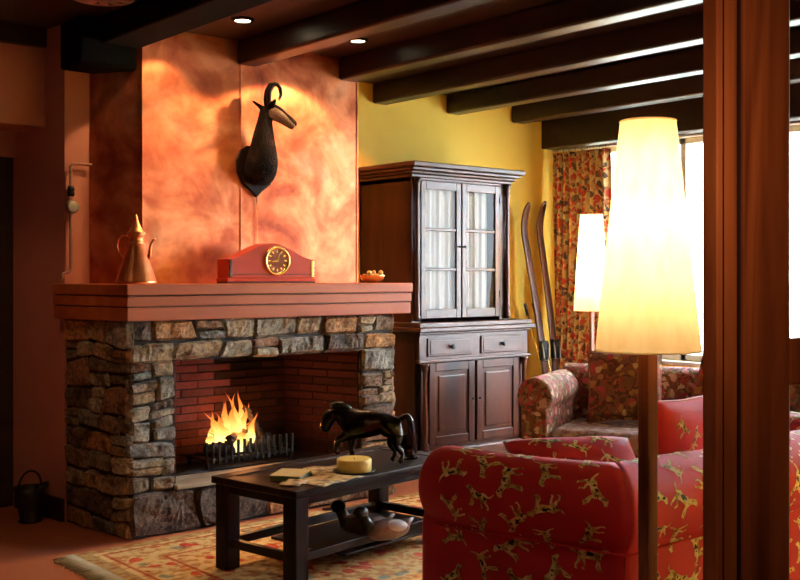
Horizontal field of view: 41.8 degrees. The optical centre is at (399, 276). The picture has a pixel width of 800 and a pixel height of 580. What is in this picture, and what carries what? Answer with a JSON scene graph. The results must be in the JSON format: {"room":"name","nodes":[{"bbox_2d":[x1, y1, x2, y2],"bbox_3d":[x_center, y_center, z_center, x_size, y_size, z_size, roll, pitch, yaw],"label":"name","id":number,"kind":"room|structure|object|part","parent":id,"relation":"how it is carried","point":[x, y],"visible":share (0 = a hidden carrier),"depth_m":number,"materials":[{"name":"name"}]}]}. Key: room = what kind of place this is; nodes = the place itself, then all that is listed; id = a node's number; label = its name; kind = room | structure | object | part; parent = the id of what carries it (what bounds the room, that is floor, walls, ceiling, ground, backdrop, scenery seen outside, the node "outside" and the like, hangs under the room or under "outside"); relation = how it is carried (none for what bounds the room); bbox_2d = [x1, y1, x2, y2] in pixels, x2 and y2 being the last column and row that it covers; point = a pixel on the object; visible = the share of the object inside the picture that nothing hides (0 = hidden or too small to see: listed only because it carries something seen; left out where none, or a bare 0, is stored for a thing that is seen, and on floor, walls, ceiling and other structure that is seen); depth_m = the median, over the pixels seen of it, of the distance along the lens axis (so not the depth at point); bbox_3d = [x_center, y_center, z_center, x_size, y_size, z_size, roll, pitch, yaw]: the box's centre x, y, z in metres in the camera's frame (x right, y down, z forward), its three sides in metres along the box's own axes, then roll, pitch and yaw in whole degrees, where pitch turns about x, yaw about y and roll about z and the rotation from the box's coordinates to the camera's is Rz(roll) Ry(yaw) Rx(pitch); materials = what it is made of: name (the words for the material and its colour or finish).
{"room":"living room","nodes":[
{"label":"living room","id":0,"kind":"room"},
{"bbox_2d":[0,131,16,157],"bbox_3d":[-3.969,-0.025,5.074,4.588,2.850,0.150,0,0,-41],"label":"wall","id":1,"kind":"structure","parent":0,"point":[8,140],"depth_m":6.35,"materials":[{"name":"paint"}]},
{"bbox_2d":[0,157,12,507],"bbox_3d":[-2.808,0.335,6.064,1.138,2.130,0.040,0,0,-41],"label":"door","id":2,"kind":"structure","parent":1,"relation":"in","point":[6,163],"depth_m":6.39,"materials":[{"name":"brown wood"}]},
{"bbox_2d":[0,42,44,131],"bbox_3d":[-3.869,-1.165,4.837,4.431,0.570,0.340,0,0,-41],"label":"wall","id":3,"kind":"structure","parent":0,"point":[22,68],"depth_m":6.06,"materials":[{"name":"paint"}]},
{"bbox_2d":[0,21,46,47],"bbox_3d":[-3.748,-1.395,4.684,4.416,0.110,0.050,0,0,-41],"label":"trim","id":4,"kind":"structure","parent":3,"relation":"attached to","point":[12,33],"depth_m":6.01,"materials":[{"name":"brown wood"}]},
{"bbox_2d":[13,25,89,521],"bbox_3d":[-2.134,-0.025,6.340,0.298,2.850,0.800,0,0,-41],"label":"wall","id":5,"kind":"structure","parent":0,"point":[45,155],"depth_m":6.14,"materials":[{"name":"paint"}]},
{"bbox_2d":[14,486,64,521],"bbox_3d":[-2.132,1.335,6.183,0.565,0.130,0.018,0,0,43],"label":"baseboard","id":6,"kind":"structure","parent":5,"relation":"attached to","point":[53,507],"depth_m":6.05,"materials":[{"name":"brown wood"}]},
{"bbox_2d":[60,162,91,281],"bbox_3d":[-1.856,-0.314,6.008,0.189,0.689,0.048,0,0,-41],"label":"pipe","id":7,"kind":"object","parent":5,"relation":"attached to","point":[71,206],"visible":1,"depth_m":5.98,"materials":[{"name":"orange metal"}]},
{"bbox_2d":[0,479,418,579],"bbox_3d":[0.159,1.450,4.420,10.000,0.100,10.500,0,0,-41],"label":"floor","id":8,"kind":"structure","parent":0,"point":[27,551],"depth_m":5.55,"materials":[{"name":"ceramic"}]},
{"bbox_2d":[13,470,48,523],"bbox_3d":[-2.106,1.252,6.003,0.207,0.296,0.180,0,0,-27],"label":"coal scuttle","id":9,"kind":"object","parent":8,"relation":"on","point":[29,498],"visible":1,"depth_m":5.94,"materials":[{"name":"black metal"}]},
{"bbox_3d":[-2.118,1.152,5.997,0.012,0.097,0.182,0,0,26],"label":"handle","id":10,"kind":"part","parent":9,"relation":"part of","materials":[{"name":"black metal"}]},
{"bbox_3d":[-2.078,1.231,6.078,0.060,0.084,0.100,0,0,26],"label":"spout","id":11,"kind":"part","parent":9,"relation":"part of","materials":[{"name":"black metal"}]},
{"bbox_2d":[52,32,412,539],"bbox_3d":[-1.049,-0.017,6.485,2.113,2.859,1.017,0,0,-41],"label":"fireplace","id":12,"kind":"object","parent":8,"relation":"on","point":[147,363],"depth_m":6.19,"materials":[{"name":"paint"}]},
{"bbox_2d":[61,16,135,73],"bbox_3d":[-1.722,-1.312,5.985,0.345,0.265,0.265,0,0,-41],"label":"corbel","id":13,"kind":"object","parent":12,"relation":"attached to","point":[82,50],"visible":0.65,"depth_m":5.86,"materials":[{"name":"brown wood"}]},
{"bbox_2d":[115,214,156,283],"bbox_3d":[-1.454,-0.154,5.777,0.228,0.384,0.228,0,0,-41],"label":"coffee pot","id":14,"kind":"object","parent":12,"relation":"on","point":[136,268],"visible":1,"depth_m":5.72,"materials":[{"name":"orange metal"}]},
{"bbox_3d":[-1.532,-0.169,5.777,0.062,0.131,0.008,0,0,0],"label":"handle","id":15,"kind":"part","parent":14,"relation":"part of","materials":[{"name":"orange metal"}]},
{"bbox_3d":[-1.454,-0.292,5.777,0.104,0.108,0.104,0,0,-41],"label":"lid","id":16,"kind":"part","parent":14,"relation":"part of","materials":[{"name":"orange metal"}]},
{"bbox_3d":[-1.376,-0.151,5.774,0.064,0.132,0.028,0,0,9],"label":"spout","id":17,"kind":"part","parent":14,"relation":"part of","materials":[{"name":"orange metal"}]},
{"bbox_3d":[-1.270,1.111,6.330,0.020,0.055,0.020,0,0,-41],"label":"leg","id":18,"kind":"part","parent":12,"relation":"part of","materials":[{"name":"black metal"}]},
{"bbox_3d":[-1.127,1.111,6.163,0.020,0.055,0.020,0,0,-41],"label":"leg","id":19,"kind":"part","parent":12,"relation":"part of","materials":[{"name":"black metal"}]},
{"bbox_2d":[90,32,355,283],"bbox_3d":[-1.141,-0.705,6.675,1.765,1.485,0.576,0,0,-41],"label":"hood","id":20,"kind":"object","parent":12,"relation":"attached to","point":[167,134],"depth_m":6.30,"materials":[{"name":"orange paint"}]},
{"bbox_2d":[205,392,257,451],"bbox_3d":[-1.018,0.879,6.382,0.360,0.361,0.167,0,0,-45],"label":"fire","id":21,"kind":"object","parent":12,"relation":"in","point":[236,421],"visible":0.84,"depth_m":6.34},
{"bbox_2d":[52,283,412,321],"bbox_3d":[-1.044,0.137,6.479,2.113,0.197,1.001,0,0,-41],"label":"mantel shelf","id":22,"kind":"object","parent":12,"relation":"attached to","point":[92,302],"depth_m":5.93,"materials":[{"name":"brown wood"}]},
{"bbox_2d":[203,438,266,455],"bbox_3d":[-0.993,1.034,6.376,0.443,0.085,0.080,0,0,-44],"label":"log","id":23,"kind":"object","parent":12,"relation":"on","point":[265,439],"visible":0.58,"depth_m":6.29,"materials":[{"name":"black wood"}]},
{"bbox_2d":[225,422,250,444],"bbox_3d":[-0.972,0.953,6.443,0.067,0.113,0.332,0,0,20],"label":"log","id":24,"kind":"object","parent":23,"relation":"on","point":[233,436],"visible":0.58,"depth_m":6.30,"materials":[{"name":"brown wood"}]},
{"bbox_2d":[242,404,265,438],"bbox_3d":[-0.906,0.900,6.504,0.154,0.224,0.049,0,0,-14],"label":"log","id":25,"kind":"object","parent":23,"relation":"on","point":[257,427],"visible":0.91,"depth_m":6.49,"materials":[{"name":"brown wood"}]},
{"bbox_3d":[-0.980,1.056,6.429,0.630,0.165,0.248,0,0,-41],"label":"fire grate","id":26,"kind":"part","parent":12,"relation":"part of","materials":[{"name":"black metal"}]},
{"bbox_2d":[255,432,272,444],"bbox_3d":[-0.993,1.024,6.476,0.432,0.096,0.089,0,0,-38],"label":"log","id":27,"kind":"object","parent":12,"relation":"on","point":[267,433],"visible":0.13,"depth_m":6.57,"materials":[{"name":"brown wood"}]},
{"bbox_2d":[216,243,315,283],"bbox_3d":[-0.797,-0.082,6.300,0.610,0.240,0.150,0,0,-38],"label":"mantel clock","id":28,"kind":"object","parent":12,"relation":"on","point":[266,262],"visible":1,"depth_m":6.22,"materials":[{"name":"brown wood"}]},
{"bbox_3d":[-0.800,0.017,6.304,0.610,0.018,0.140,0,0,-38],"label":"moulding","id":29,"kind":"part","parent":28,"relation":"part of","materials":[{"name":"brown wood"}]},
{"bbox_2d":[236,82,296,243],"bbox_3d":[-0.819,-0.593,6.411,0.294,1.206,0.263,0,0,-41],"label":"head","id":30,"kind":"object","parent":12,"relation":"attached to","point":[256,163],"visible":1,"depth_m":6.37},
{"bbox_3d":[-0.888,-0.247,6.500,0.005,0.515,0.005,0,0,27],"label":"cord","id":31,"kind":"part","parent":30,"relation":"part of","materials":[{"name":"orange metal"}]},
{"bbox_2d":[359,275,384,282],"bbox_3d":[-0.180,0.012,6.765,0.172,0.052,0.172,0,0,-41],"label":"brass bowl","id":32,"kind":"object","parent":12,"relation":"on","point":[367,278],"visible":0.99,"depth_m":6.71,"materials":[{"name":"metal"}]},
{"bbox_2d":[53,492,422,579],"bbox_3d":[0.023,1.393,5.292,2.831,0.014,2.111,0,0,-41],"label":"rug","id":33,"kind":"object","parent":8,"relation":"on","point":[191,556],"visible":0.26,"depth_m":5.10,"materials":[{"name":"fabric"}]},
{"bbox_2d":[211,445,429,579],"bbox_3d":[-0.294,1.169,5.270,0.580,0.442,1.200,0,0,40],"label":"coffee table","id":34,"kind":"object","parent":33,"relation":"on","point":[327,538],"visible":0.7,"depth_m":4.98,"materials":[{"name":"brown wood"}]},
{"bbox_3d":[-0.823,1.187,5.007,0.085,0.407,0.085,0,0,40],"label":"leg","id":35,"kind":"part","parent":34,"relation":"part of","materials":[{"name":"brown wood"}]},
{"bbox_2d":[270,468,311,480],"bbox_3d":[-0.516,0.936,4.961,0.150,0.024,0.190,0,0,11],"label":"book","id":36,"kind":"object","parent":34,"relation":"on","point":[283,474],"visible":0.98,"depth_m":4.92,"materials":[{"name":"beige paper"}]},
{"bbox_2d":[278,479,309,486],"bbox_3d":[-0.479,0.938,4.795,0.100,0.009,0.140,0,0,21],"label":"leaflet","id":37,"kind":"object","parent":34,"relation":"on","point":[290,482],"visible":1,"depth_m":4.76,"materials":[{"name":"paper"}]},
{"bbox_3d":[-0.468,1.187,4.706,0.085,0.407,0.085,0,0,40],"label":"leg","id":38,"kind":"part","parent":34,"relation":"part of","materials":[{"name":"brown wood"}]},
{"bbox_2d":[303,465,336,474],"bbox_3d":[-0.334,0.939,5.117,0.240,0.009,0.180,0,0,-21],"label":"magazine","id":39,"kind":"object","parent":34,"relation":"on","point":[315,470],"visible":0.53,"depth_m":5.11,"materials":[{"name":"paper"}]},
{"bbox_3d":[-0.294,0.966,5.270,0.580,0.035,1.200,0,0,40],"label":"frame","id":40,"kind":"part","parent":34,"relation":"part of","materials":[{"name":"brown wood"}]},
{"bbox_2d":[300,473,363,486],"bbox_3d":[-0.337,0.940,4.890,0.200,0.009,0.300,0,0,35],"label":"magazine","id":41,"kind":"object","parent":34,"relation":"on","point":[321,479],"visible":0.98,"depth_m":4.87,"materials":[{"name":"paper"}]},
{"bbox_3d":[-0.294,0.965,5.270,0.410,0.026,1.030,0,0,40],"label":"panel","id":42,"kind":"part","parent":34,"relation":"part of","materials":[{"name":"brown wood"}]},
{"bbox_2d":[271,511,421,556],"bbox_3d":[-0.187,1.308,5.396,0.520,0.015,0.810,0,0,40],"label":"shelf","id":43,"kind":"object","parent":34,"relation":"attached to","point":[330,532],"depth_m":5.27,"materials":[{"name":"brown wood"}]},
{"bbox_2d":[333,468,375,475],"bbox_3d":[-0.221,0.939,5.062,0.210,0.018,0.210,0,0,-41],"label":"dish","id":44,"kind":"object","parent":34,"relation":"on","point":[334,469],"visible":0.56,"depth_m":4.98,"materials":[{"name":"black ceramic"}]},
{"bbox_2d":[337,455,371,472],"bbox_3d":[-0.221,0.905,5.062,0.168,0.066,0.168,0,0,-41],"label":"candle","id":45,"kind":"object","parent":44,"relation":"on","point":[352,463],"visible":1,"depth_m":5.00,"materials":[{"name":"yellow wax"}]},
{"bbox_2d":[322,500,394,534],"bbox_3d":[-0.206,1.198,5.238,0.376,0.180,0.125,0,0,-16],"label":"duck","id":46,"kind":"object","parent":34,"relation":"on","point":[349,525],"visible":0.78,"depth_m":5.19},
{"bbox_2d":[320,401,416,463],"bbox_3d":[-0.160,0.792,5.351,0.493,0.317,0.138,0,0,-3],"label":"horse figurine","id":47,"kind":"object","parent":34,"relation":"on","point":[354,423],"visible":0.95,"depth_m":5.31,"materials":[{"name":"brown metal"}]},
{"bbox_3d":[-0.120,1.187,5.834,0.085,0.407,0.085,0,0,40],"label":"leg","id":48,"kind":"part","parent":34,"relation":"part of","materials":[{"name":"brown wood"}]},
{"bbox_2d":[345,506,413,540],"bbox_3d":[-0.097,1.198,5.113,0.376,0.180,0.129,0,0,-29],"label":"duck","id":49,"kind":"object","parent":34,"relation":"on","point":[382,529],"visible":1,"depth_m":5.07},
{"bbox_2d":[397,434,417,459],"bbox_3d":[0.041,0.888,5.479,0.102,0.120,0.102,0,0,-18],"label":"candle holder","id":50,"kind":"object","parent":34,"relation":"on","point":[405,443],"visible":0.66,"depth_m":5.45,"materials":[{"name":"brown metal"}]},
{"bbox_2d":[358,160,534,452],"bbox_3d":[0.347,0.297,7.843,1.195,2.205,0.710,0,0,-41],"label":"tall cabinet","id":51,"kind":"object","parent":8,"relation":"on","point":[442,229],"visible":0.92,"depth_m":7.56,"materials":[{"name":"brown wood"}]},
{"bbox_3d":[0.289,-0.194,7.507,0.389,0.977,0.026,0,0,-41],"label":"glass door","id":52,"kind":"part","parent":51,"relation":"part of","materials":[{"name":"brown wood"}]},
{"bbox_3d":[0.290,-0.196,7.506,0.299,0.852,0.003,0,0,-41],"label":"glass pane","id":53,"kind":"part","parent":51,"relation":"part of","materials":[{"name":"white"}]},
{"bbox_3d":[0.307,-0.752,7.839,1.130,0.105,0.665,0,0,-41],"label":"cornice","id":54,"kind":"part","parent":51,"relation":"part of","materials":[{"name":"brown wood"}]},
{"bbox_3d":[0.352,0.493,7.445,0.435,0.130,0.022,0,0,-41],"label":"drawer","id":55,"kind":"part","parent":51,"relation":"part of","materials":[{"name":"brown wood"}]},
{"bbox_3d":[0.360,0.493,7.436,0.395,0.098,0.006,0,0,-41],"label":"drawer panel","id":56,"kind":"part","parent":51,"relation":"part of","materials":[{"name":"brown wood"}]},
{"bbox_3d":[0.367,0.895,7.473,0.443,0.580,0.026,0,0,-41],"label":"panelled door","id":57,"kind":"part","parent":51,"relation":"part of","materials":[{"name":"brown wood"}]},
{"bbox_3d":[0.363,0.895,7.478,0.323,0.460,0.014,0,0,-41],"label":"panel","id":58,"kind":"part","parent":51,"relation":"part of","materials":[{"name":"brown wood"}]},
{"bbox_3d":[0.447,-0.190,7.653,0.990,1.020,0.030,0,0,-41],"label":"frame","id":59,"kind":"part","parent":51,"relation":"part of","materials":[{"name":"brown wood"}]},
{"bbox_3d":[0.354,0.362,7.850,1.175,0.085,0.710,0,0,-41],"label":"waist moulding","id":60,"kind":"part","parent":51,"relation":"part of","materials":[{"name":"brown wood"}]},
{"bbox_3d":[0.541,0.492,7.628,1.100,0.175,0.030,0,0,-41],"label":"drawer rail","id":61,"kind":"part","parent":51,"relation":"part of","materials":[{"name":"brown wood"}]},
{"bbox_3d":[0.550,0.590,7.622,1.135,0.020,0.050,0,0,-41],"label":"moulding","id":62,"kind":"part","parent":51,"relation":"part of","materials":[{"name":"brown wood"}]},
{"bbox_3d":[0.346,1.260,7.856,1.140,0.080,0.690,0,0,-41],"label":"moulding","id":63,"kind":"part","parent":51,"relation":"part of","materials":[{"name":"brown wood"}]},
{"bbox_3d":[0.593,-0.194,7.768,0.389,0.977,0.026,0,0,-41],"label":"glass door","id":64,"kind":"part","parent":51,"relation":"part of","materials":[{"name":"brown wood"}]},
{"bbox_3d":[0.594,-0.196,7.767,0.299,0.852,0.003,0,0,-41],"label":"glass pane","id":65,"kind":"part","parent":51,"relation":"part of","materials":[{"name":"white"}]},
{"bbox_3d":[0.721,0.895,7.777,0.443,0.580,0.026,0,0,-41],"label":"panelled door","id":66,"kind":"part","parent":51,"relation":"part of","materials":[{"name":"brown wood"}]},
{"bbox_3d":[0.717,0.895,7.782,0.323,0.460,0.014,0,0,-41],"label":"panel","id":67,"kind":"part","parent":51,"relation":"part of","materials":[{"name":"brown wood"}]},
{"bbox_3d":[0.751,0.493,7.787,0.435,0.130,0.022,0,0,-41],"label":"drawer","id":68,"kind":"part","parent":51,"relation":"part of","materials":[{"name":"brown wood"}]},
{"bbox_3d":[0.759,0.493,7.778,0.395,0.098,0.006,0,0,-41],"label":"drawer panel","id":69,"kind":"part","parent":51,"relation":"part of","materials":[{"name":"brown wood"}]},
{"bbox_2d":[523,303,540,364],"bbox_3d":[1.206,0.809,8.716,0.356,1.185,0.109,0,0,4],"label":"ski pole","id":70,"kind":"object","parent":8,"relation":"on","point":[524,304],"visible":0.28,"depth_m":8.74,"materials":[{"name":"gold metal"}]},
{"bbox_2d":[521,202,549,373],"bbox_3d":[1.154,0.389,8.743,0.289,2.024,0.109,0,0,13],"label":"ski","id":71,"kind":"object","parent":8,"relation":"on","point":[544,353],"visible":0.62,"depth_m":8.75,"materials":[{"name":"brown wood"}]},
{"bbox_2d":[536,201,560,370],"bbox_3d":[1.267,0.379,8.857,0.223,2.044,0.093,0,0,39],"label":"ski","id":72,"kind":"object","parent":8,"relation":"on","point":[555,347],"visible":0.78,"depth_m":8.86,"materials":[{"name":"brown wood"}]},
{"bbox_2d":[418,445,702,579],"bbox_3d":[1.216,1.019,4.459,2.360,0.739,0.921,0,0,-41],"label":"sofa","id":73,"kind":"object","parent":8,"relation":"on","point":[489,515],"visible":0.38,"depth_m":3.73,"materials":[{"name":"fabric"}]},
{"bbox_2d":[503,436,635,461],"bbox_3d":[0.703,0.775,4.031,0.529,0.289,0.383,0,0,-11],"label":"throw cushion","id":74,"kind":"object","parent":73,"relation":"on","point":[593,448],"visible":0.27,"depth_m":4.07,"materials":[{"name":"red fabric"}]},
{"bbox_2d":[636,395,702,457],"bbox_3d":[1.176,0.726,4.463,0.220,0.452,0.528,0,0,44],"label":"throw cushion","id":75,"kind":"object","parent":73,"relation":"on","point":[680,422],"visible":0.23,"depth_m":4.31,"materials":[{"name":"red fabric"}]},
{"bbox_2d":[573,214,605,350],"bbox_3d":[1.446,0.464,7.910,0.273,1.872,0.273,0,0,-31],"label":"floor lamp","id":76,"kind":"object","parent":8,"relation":"on","point":[591,242],"visible":0.82,"depth_m":7.82,"materials":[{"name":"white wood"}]},
{"bbox_3d":[1.446,-0.108,7.910,0.268,0.724,0.268,0,0,-31],"label":"lamp shade","id":77,"kind":"part","parent":76,"relation":"part of","materials":[{"name":"white fabric"}]},
{"bbox_2d":[517,363,698,456],"bbox_3d":[1.834,1.002,6.721,1.986,0.795,0.882,0,0,24],"label":"floral sofa","id":78,"kind":"object","parent":8,"relation":"on","point":[554,403],"visible":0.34,"depth_m":6.81,"materials":[{"name":"fabric"}]},
{"bbox_3d":[1.037,0.981,7.081,0.236,0.678,0.882,0,0,24],"label":"arm","id":79,"kind":"part","parent":78,"relation":"part of","materials":[{"name":"fabric"}]},
{"bbox_2d":[551,417,637,454],"bbox_3d":[1.438,1.032,6.802,0.781,0.135,0.660,0,0,24],"label":"seat cushion","id":80,"kind":"object","parent":78,"relation":"on","point":[564,426],"depth_m":6.68,"materials":[{"name":"fabric"}]},
{"bbox_2d":[586,351,662,421],"bbox_3d":[1.486,0.716,6.935,0.538,0.501,0.232,0,0,24],"label":"floral cushion","id":81,"kind":"object","parent":78,"relation":"on","point":[613,378],"visible":0.71,"depth_m":6.88,"materials":[{"name":"fabric"}]},
{"bbox_2d":[690,354,702,397],"bbox_3d":[2.106,0.725,6.654,0.565,0.529,0.227,0,0,32],"label":"floral cushion","id":82,"kind":"object","parent":78,"relation":"on","point":[698,387],"visible":0.1,"depth_m":6.71,"materials":[{"name":"fabric"}]},
{"bbox_2d":[594,117,702,579],"bbox_3d":[0.710,0.476,3.000,0.303,1.847,0.303,0,0,-31],"label":"floor lamp","id":83,"kind":"object","parent":8,"relation":"on","point":[648,310],"visible":1,"depth_m":2.92,"materials":[{"name":"beige fabric"}]},
{"bbox_3d":[0.710,-0.117,3.000,0.298,0.655,0.298,0,0,-31],"label":"lamp shade","id":84,"kind":"part","parent":83,"relation":"part of","materials":[{"name":"beige fabric"}]},
{"bbox_2d":[703,0,736,579],"bbox_3d":[0.590,-0.025,1.934,0.067,2.850,0.031,0,0,-41],"label":"trim","id":85,"kind":"structure","parent":8,"relation":"on","point":[712,9],"depth_m":1.92,"materials":[{"name":"brown wood"}]},
{"bbox_2d":[723,0,740,579],"bbox_3d":[0.605,-0.025,1.943,0.090,2.850,0.028,0,0,-41],"label":"trim","id":86,"kind":"structure","parent":8,"relation":"on","point":[738,1],"depth_m":1.97,"materials":[{"name":"brown wood"}]},
{"bbox_2d":[0,0,702,94],"bbox_3d":[-0.107,-1.510,4.192,9.300,0.120,10.500,0,0,-41],"label":"ceiling","id":87,"kind":"structure","parent":0,"point":[274,14],"depth_m":5.92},
{"bbox_2d":[74,0,134,5],"bbox_3d":[-1.538,-1.444,5.402,0.340,0.012,0.340,0,0,-41],"label":"ceiling vent","id":88,"kind":"object","parent":87,"relation":"in","point":[90,2],"visible":1,"depth_m":5.49,"materials":[{"name":"metal"}]},
{"bbox_2d":[100,0,272,48],"bbox_3d":[0.858,-1.375,3.069,0.240,0.150,7.500,0,0,-41],"label":"ceiling beam","id":89,"kind":"structure","parent":87,"relation":"attached to","point":[141,23],"depth_m":5.41,"materials":[{"name":"brown wood"}]},
{"bbox_2d":[231,16,253,23],"bbox_3d":[-0.885,-1.444,5.896,0.130,0.012,0.130,0,0,-41],"label":"recessed light","id":90,"kind":"object","parent":87,"relation":"in","point":[240,19],"visible":1,"depth_m":5.88,"materials":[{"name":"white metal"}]},
{"bbox_2d":[348,38,367,43],"bbox_3d":[-0.257,-1.444,6.409,0.130,0.012,0.130,0,0,-41],"label":"recessed light","id":91,"kind":"object","parent":87,"relation":"in","point":[358,40],"visible":0.82,"depth_m":6.40,"materials":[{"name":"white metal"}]},
{"bbox_2d":[238,0,493,66],"bbox_3d":[1.495,-1.375,3.616,0.140,0.150,7.500,0,0,-41],"label":"ceiling beam","id":92,"kind":"structure","parent":87,"relation":"attached to","point":[363,18],"depth_m":5.65,"materials":[{"name":"brown wood"}]},
{"bbox_2d":[339,0,702,81],"bbox_3d":[2.087,-1.375,4.125,0.140,0.150,7.500,0,0,-41],"label":"ceiling beam","id":93,"kind":"structure","parent":87,"relation":"attached to","point":[561,17],"depth_m":5.82,"materials":[{"name":"brown wood"}]},
{"bbox_2d":[373,11,702,104],"bbox_3d":[2.474,-1.375,4.840,0.140,0.150,8.080,0,0,-41],"label":"ceiling beam","id":94,"kind":"structure","parent":87,"relation":"attached to","point":[685,30],"depth_m":6.53,"materials":[{"name":"brown wood"}]},
{"bbox_2d":[447,46,702,114],"bbox_3d":[3.051,-1.375,5.335,0.140,0.150,8.080,0,0,-41],"label":"ceiling beam","id":95,"kind":"structure","parent":87,"relation":"attached to","point":[689,62],"depth_m":7.31,"materials":[{"name":"brown wood"}]},
{"bbox_2d":[512,74,702,123],"bbox_3d":[3.620,-1.375,5.823,0.140,0.150,8.080,0,0,-41],"label":"ceiling beam","id":96,"kind":"structure","parent":87,"relation":"attached to","point":[690,87],"depth_m":8.05,"materials":[{"name":"brown wood"}]},
{"bbox_2d":[358,82,554,379],"bbox_3d":[-0.260,-0.025,7.916,4.680,2.850,0.150,0,0,-41],"label":"wall","id":97,"kind":"structure","parent":0,"point":[422,129],"depth_m":8.69,"materials":[{"name":"yellow paint"}]},
{"bbox_2d":[555,136,699,367],"bbox_3d":[4.074,-0.025,6.200,0.200,2.850,8.100,0,0,-41],"label":"wall","id":98,"kind":"structure","parent":0,"point":[694,136],"depth_m":8.33,"materials":[{"name":"yellow paint"}]},
{"bbox_2d":[542,97,702,149],"bbox_3d":[3.923,-1.280,6.084,0.180,0.340,8.080,0,0,-41],"label":"ceiling beam","id":99,"kind":"structure","parent":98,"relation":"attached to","point":[601,128],"depth_m":8.55,"materials":[{"name":"brown wood"}]},
{"bbox_2d":[553,132,702,368],"bbox_3d":[2.656,0.136,7.500,0.096,2.469,4.120,0,0,-41],"label":"curtain","id":100,"kind":"object","parent":99,"relation":"hanging from","point":[582,180],"visible":0.57,"depth_m":8.87,"materials":[{"name":"multicoloured fabric"}]},
{"bbox_3d":[2.671,-1.085,7.512,0.024,0.023,4.120,0,0,-41],"label":"rod","id":101,"kind":"part","parent":100,"relation":"part of","materials":[{"name":"white paint"}]},
{"bbox_2d":[584,136,702,366],"bbox_3d":[2.881,-0.205,7.482,0.180,1.790,4.100,0,0,-41],"label":"window","id":102,"kind":"structure","parent":98,"relation":"in","point":[691,148],"depth_m":8.22,"materials":[{"name":"glass"}]},
{"bbox_3d":[1.931,-0.220,8.677,0.006,1.660,0.950,0,0,-41],"label":"pane","id":103,"kind":"part","parent":102,"relation":"part of","materials":[{"name":"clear glass"}]},
{"bbox_3d":[2.854,0.675,7.459,0.110,0.030,4.100,0,0,-41],"label":"sill","id":104,"kind":"part","parent":102,"relation":"part of","materials":[{"name":"white paint"}]},
{"bbox_3d":[2.593,-0.220,7.907,0.006,1.660,0.980,0,0,-41],"label":"pane","id":105,"kind":"part","parent":102,"relation":"part of","materials":[{"name":"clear glass"}]},
{"bbox_3d":[3.022,-0.025,4.064,4.180,2.850,0.110,0,0,-41],"label":"wall partition","id":106,"kind":"structure","parent":0,"visible":0},
{"bbox_2d":[741,0,799,579],"bbox_3d":[1.042,0.095,2.330,1.073,2.590,0.034,0,0,-41],"label":"wooden post","id":107,"kind":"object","parent":106,"relation":"in","point":[770,29],"depth_m":2.03,"materials":[{"name":"brown wood"}]},
{"bbox_3d":[1.042,0.169,2.330,0.742,0.092,0.028,0,0,-41],"label":"rail","id":108,"kind":"part","parent":107,"relation":"part of","materials":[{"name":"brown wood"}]},
{"bbox_3d":[1.042,-0.488,2.330,0.742,1.223,0.004,0,0,-41],"label":"glass pane","id":109,"kind":"part","parent":107,"relation":"part of","materials":[{"name":"white glass"}]},
{"bbox_3d":[1.042,0.698,2.330,0.742,0.965,0.004,0,0,-41],"label":"glass pane","id":110,"kind":"part","parent":107,"relation":"part of","materials":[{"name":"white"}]}
]}

